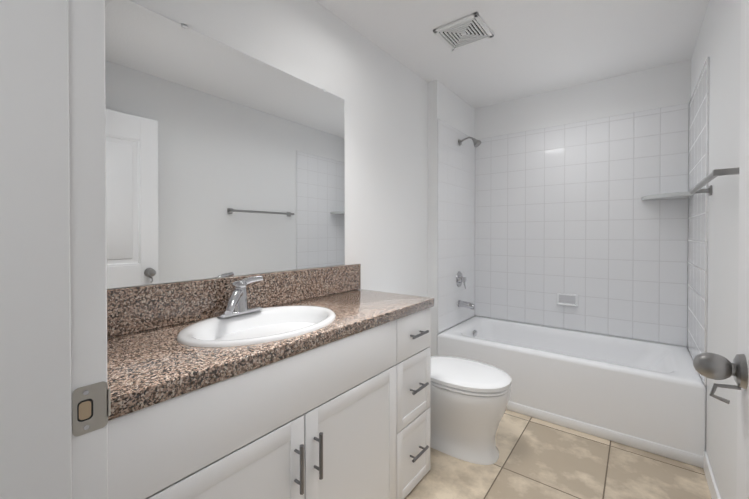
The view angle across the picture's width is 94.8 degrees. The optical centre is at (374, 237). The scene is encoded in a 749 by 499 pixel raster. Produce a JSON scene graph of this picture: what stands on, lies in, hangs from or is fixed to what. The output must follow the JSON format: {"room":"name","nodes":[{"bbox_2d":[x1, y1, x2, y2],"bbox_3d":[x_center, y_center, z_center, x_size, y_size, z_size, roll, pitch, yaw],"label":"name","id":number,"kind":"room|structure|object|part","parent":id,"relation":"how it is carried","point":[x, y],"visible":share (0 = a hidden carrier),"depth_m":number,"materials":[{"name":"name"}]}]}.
{"room":"bathroom","nodes":[
{"label":"bathroom","id":0,"kind":"room"},
{"bbox_2d":[107,0,427,296],"bbox_3d":[-0.314,-0.018,1.883,0.120,2.422,4.080,0,1,37],"label":"wall","id":1,"kind":"structure","parent":0,"point":[383,94],"depth_m":2.10,"materials":[{"name":"white paint"}]},
{"bbox_2d":[105,0,344,288],"bbox_3d":[-0.552,-0.311,1.465,0.005,0.938,1.250,0,1,37],"label":"mirror","id":2,"kind":"object","parent":1,"relation":"attached to","point":[223,160],"visible":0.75,"depth_m":1.34,"materials":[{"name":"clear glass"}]},
{"bbox_2d":[181,23,325,91],"bbox_3d":[-0.484,-0.780,1.547,0.008,0.014,0.728,0,1,37],"label":"clips","id":3,"kind":"object","parent":2,"relation":"attached to","point":[185,27],"visible":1,"depth_m":1.26,"materials":[{"name":"white"}]},
{"bbox_2d":[107,264,360,335],"bbox_3d":[-0.511,0.234,1.509,0.020,0.150,1.388,0,1,37],"label":"backsplash","id":4,"kind":"structure","parent":1,"relation":"attached to","point":[133,309],"depth_m":1.28,"materials":[{"name":"brown stone"}]},
{"bbox_2d":[428,80,474,355],"bbox_3d":[0.695,-0.028,3.038,0.080,2.422,0.780,0,1,37],"label":"wall","id":5,"kind":"structure","parent":0,"point":[449,106],"depth_m":2.73,"materials":[{"name":"white paint"}]},
{"bbox_2d":[315,0,708,108],"bbox_3d":[0.377,-1.274,1.344,1.860,0.100,4.080,0,1,37],"label":"ceiling","id":6,"kind":"structure","parent":0,"point":[532,47],"depth_m":2.14,"materials":[{"name":"white paint"}]},
{"bbox_2d":[433,12,493,50],"bbox_3d":[0.532,-1.222,2.057,0.270,0.016,0.270,0,1,37],"label":"ceiling vent","id":7,"kind":"object","parent":6,"relation":"in","point":[470,29],"visible":1,"depth_m":2.04,"materials":[{"name":"white plastic"}]},
{"bbox_2d":[405,409,711,498],"bbox_3d":[0.377,1.247,1.366,1.860,0.098,4.080,0,1,37],"label":"floor","id":8,"kind":"structure","parent":0,"point":[539,459],"depth_m":1.76,"materials":[{"name":"tile"}]},
{"bbox_2d":[108,304,433,498],"bbox_3d":[-0.308,0.777,1.356,0.534,0.844,1.360,0,1,37],"label":"bathroom vanity","id":9,"kind":"object","parent":8,"relation":"on","point":[313,383],"depth_m":1.07,"materials":[{"name":"white wood"}]},
{"bbox_3d":[-0.386,0.876,0.892,0.018,0.628,0.519,0,1,37],"label":"door","id":10,"kind":"part","parent":9,"relation":"part of","materials":[{"name":"white wood"}]},
{"bbox_2d":[107,288,433,415],"bbox_3d":[-0.317,0.332,1.362,0.509,0.044,1.388,0,1,37],"label":"countertop","id":11,"kind":"structure","parent":9,"relation":"on","point":[142,367],"depth_m":0.94,"materials":[{"name":"brown stone"}]},
{"bbox_2d":[211,276,266,315],"bbox_3d":[-0.512,0.226,1.327,0.137,0.142,0.195,0,1,37],"label":"faucet","id":12,"kind":"object","parent":11,"relation":"on","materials":[{"name":"silver metal"}]},
{"bbox_2d":[151,300,362,359],"bbox_3d":[-0.396,0.376,1.250,0.426,0.160,0.580,0,1,37],"label":"sink","id":13,"kind":"object","parent":11,"relation":"in","point":[217,336],"depth_m":1.27,"materials":[{"name":"white ceramic"}]},
{"bbox_3d":[-0.230,0.701,1.050,0.037,0.145,0.013,0,1,37],"label":"handle","id":14,"kind":"part","parent":9,"relation":"part of","materials":[{"name":"grey metal"}]},
{"bbox_3d":[-0.181,0.700,1.113,0.037,0.145,0.013,0,1,37],"label":"handle","id":15,"kind":"part","parent":9,"relation":"part of","materials":[{"name":"grey metal"}]},
{"bbox_3d":[-0.068,0.873,1.307,0.018,0.628,0.520,0,1,37],"label":"door","id":16,"kind":"part","parent":9,"relation":"part of","materials":[{"name":"white wood"}]},
{"bbox_3d":[0.186,0.708,1.638,0.018,0.304,0.307,0,1,37],"label":"drawer","id":17,"kind":"part","parent":9,"relation":"part of","materials":[{"name":"white wood"}]},
{"bbox_3d":[0.186,0.454,1.635,0.018,0.196,0.307,0,1,37],"label":"drawer","id":18,"kind":"part","parent":9,"relation":"part of","materials":[{"name":"white wood"}]},
{"bbox_3d":[0.186,1.024,1.640,0.018,0.320,0.307,0,1,37],"label":"drawer","id":19,"kind":"part","parent":9,"relation":"part of","materials":[{"name":"white wood"}]},
{"bbox_3d":[0.207,1.014,1.624,0.037,0.013,0.135,0,1,37],"label":"handle","id":20,"kind":"part","parent":9,"relation":"part of","materials":[{"name":"grey metal"}]},
{"bbox_3d":[0.207,0.706,1.622,0.037,0.013,0.135,0,1,37],"label":"handle","id":21,"kind":"part","parent":9,"relation":"part of","materials":[{"name":"grey metal"}]},
{"bbox_3d":[0.207,0.453,1.619,0.037,0.013,0.135,0,1,37],"label":"handle","id":22,"kind":"part","parent":9,"relation":"part of","materials":[{"name":"grey metal"}]},
{"bbox_2d":[430,356,511,464],"bbox_3d":[0.395,0.816,2.053,0.800,0.752,0.392,0,1,37],"label":"toilet","id":23,"kind":"object","parent":8,"relation":"on","point":[469,400],"visible":0.65,"depth_m":1.84,"materials":[{"name":"white ceramic"}]},
{"bbox_2d":[437,316,705,467],"bbox_3d":[1.336,0.972,2.551,1.538,0.432,0.785,0,1,37],"label":"bathtub","id":24,"kind":"object","parent":8,"relation":"on","point":[648,396],"visible":0.75,"depth_m":2.15,"materials":[{"name":"white ceramic"}]},
{"bbox_2d":[475,59,690,347],"bbox_3d":[1.580,-0.027,2.927,1.620,2.422,0.120,0,1,37],"label":"wall","id":25,"kind":"structure","parent":0,"point":[658,87],"depth_m":2.73,"materials":[{"name":"white paint"}]},
{"bbox_2d":[437,118,474,333],"bbox_3d":[0.731,-0.094,3.010,0.010,1.689,0.780,0,1,37],"label":"wall tile","id":26,"kind":"structure","parent":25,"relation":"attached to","point":[455,207],"depth_m":2.94,"materials":[{"name":"white tile"}]},
{"bbox_2d":[456,271,466,288],"bbox_3d":[0.770,0.366,2.996,0.072,0.145,0.136,0,1,37],"label":"tub valve","id":27,"kind":"object","parent":26,"relation":"attached to","point":[460,278],"visible":1,"depth_m":2.98,"materials":[{"name":"silver metal"}]},
{"bbox_2d":[458,300,474,309],"bbox_3d":[0.797,0.578,2.977,0.140,0.066,0.064,0,1,37],"label":"tub spout","id":28,"kind":"object","parent":26,"relation":"attached to","point":[465,304],"visible":1,"depth_m":2.96,"materials":[{"name":"silver metal"}]},
{"bbox_2d":[458,137,480,146],"bbox_3d":[0.816,-0.818,2.950,0.198,0.100,0.068,0,1,37],"label":"shower head","id":29,"kind":"object","parent":26,"relation":"attached to","point":[476,143],"visible":1,"depth_m":2.92},
{"bbox_2d":[475,103,688,345],"bbox_3d":[1.572,-0.092,2.851,1.520,1.689,0.010,0,1,37],"label":"wall tile","id":30,"kind":"structure","parent":25,"relation":"attached to","point":[564,208],"depth_m":2.74,"materials":[{"name":"white tile"}]},
{"bbox_2d":[557,293,577,306],"bbox_3d":[1.575,0.508,2.818,0.156,0.100,0.045,0,1,37],"label":"soap dish","id":31,"kind":"object","parent":30,"relation":"attached to","point":[564,299],"visible":0.98,"depth_m":2.82,"materials":[{"name":"white ceramic"}]},
{"bbox_2d":[642,191,692,200],"bbox_3d":[1.992,-0.284,2.359,0.256,0.025,0.256,0,1,37],"label":"corner shelf","id":32,"kind":"object","parent":25,"relation":"attached to","point":[677,195],"visible":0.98,"depth_m":2.32,"materials":[{"name":"white ceramic"}]},
{"bbox_2d":[691,0,740,498],"bbox_3d":[1.068,-0.008,0.826,0.120,2.422,4.080,0,1,37],"label":"wall","id":33,"kind":"structure","parent":0,"point":[718,42],"depth_m":1.46,"materials":[{"name":"white paint"}]},
{"bbox_2d":[687,57,709,384],"bbox_3d":[1.946,-0.086,2.080,0.010,1.689,0.780,0,1,37],"label":"wall tile","id":34,"kind":"structure","parent":33,"relation":"attached to","point":[698,226],"depth_m":1.98,"materials":[{"name":"white tile"}]},
{"bbox_2d":[703,451,720,498],"bbox_3d":[1.022,1.156,0.884,0.012,0.092,2.260,0,1,37],"label":"baseboard","id":35,"kind":"structure","parent":33,"relation":"attached to","point":[711,483],"depth_m":1.62,"materials":[{"name":"white"}]},
{"bbox_2d":[690,167,738,195],"bbox_3d":[1.420,-0.230,1.449,0.078,0.048,0.708,0,1,37],"label":"towel bar","id":36,"kind":"object","parent":33,"relation":"attached to","point":[697,189],"visible":0.81,"depth_m":1.28,"materials":[{"name":"silver metal"}]},
{"bbox_2d":[693,0,748,498],"bbox_3d":[0.521,0.174,0.391,0.165,2.040,0.861,0,1,37],"label":"door","id":37,"kind":"structure","parent":33,"relation":"in","point":[714,366],"depth_m":0.70,"materials":[{"name":"white"}]},
{"bbox_3d":[0.753,0.287,0.696,0.165,0.108,0.097,0,1,37],"label":"knob","id":38,"kind":"part","parent":37,"relation":"part of","materials":[{"name":"silver metal"}]},
{"bbox_3d":[-0.723,-0.007,0.685,0.685,2.422,0.120,0,1,37],"label":"wall","id":39,"kind":"structure","parent":0,"visible":0},
{"bbox_2d":[0,0,107,498],"bbox_3d":[-0.440,0.165,0.467,0.032,2.082,0.125,0,1,37],"label":"door frame","id":40,"kind":"structure","parent":39,"relation":"attached to","point":[53,298],"depth_m":0.46,"materials":[{"name":"white"}]},
{"bbox_2d":[72,381,110,436],"bbox_3d":[-0.411,0.246,0.501,0.010,0.068,0.045,0,1,37],"label":"strike plate","id":41,"kind":"object","parent":40,"relation":"attached to","point":[91,407],"visible":1,"depth_m":0.50,"materials":[{"name":"silver metal"}]}
]}

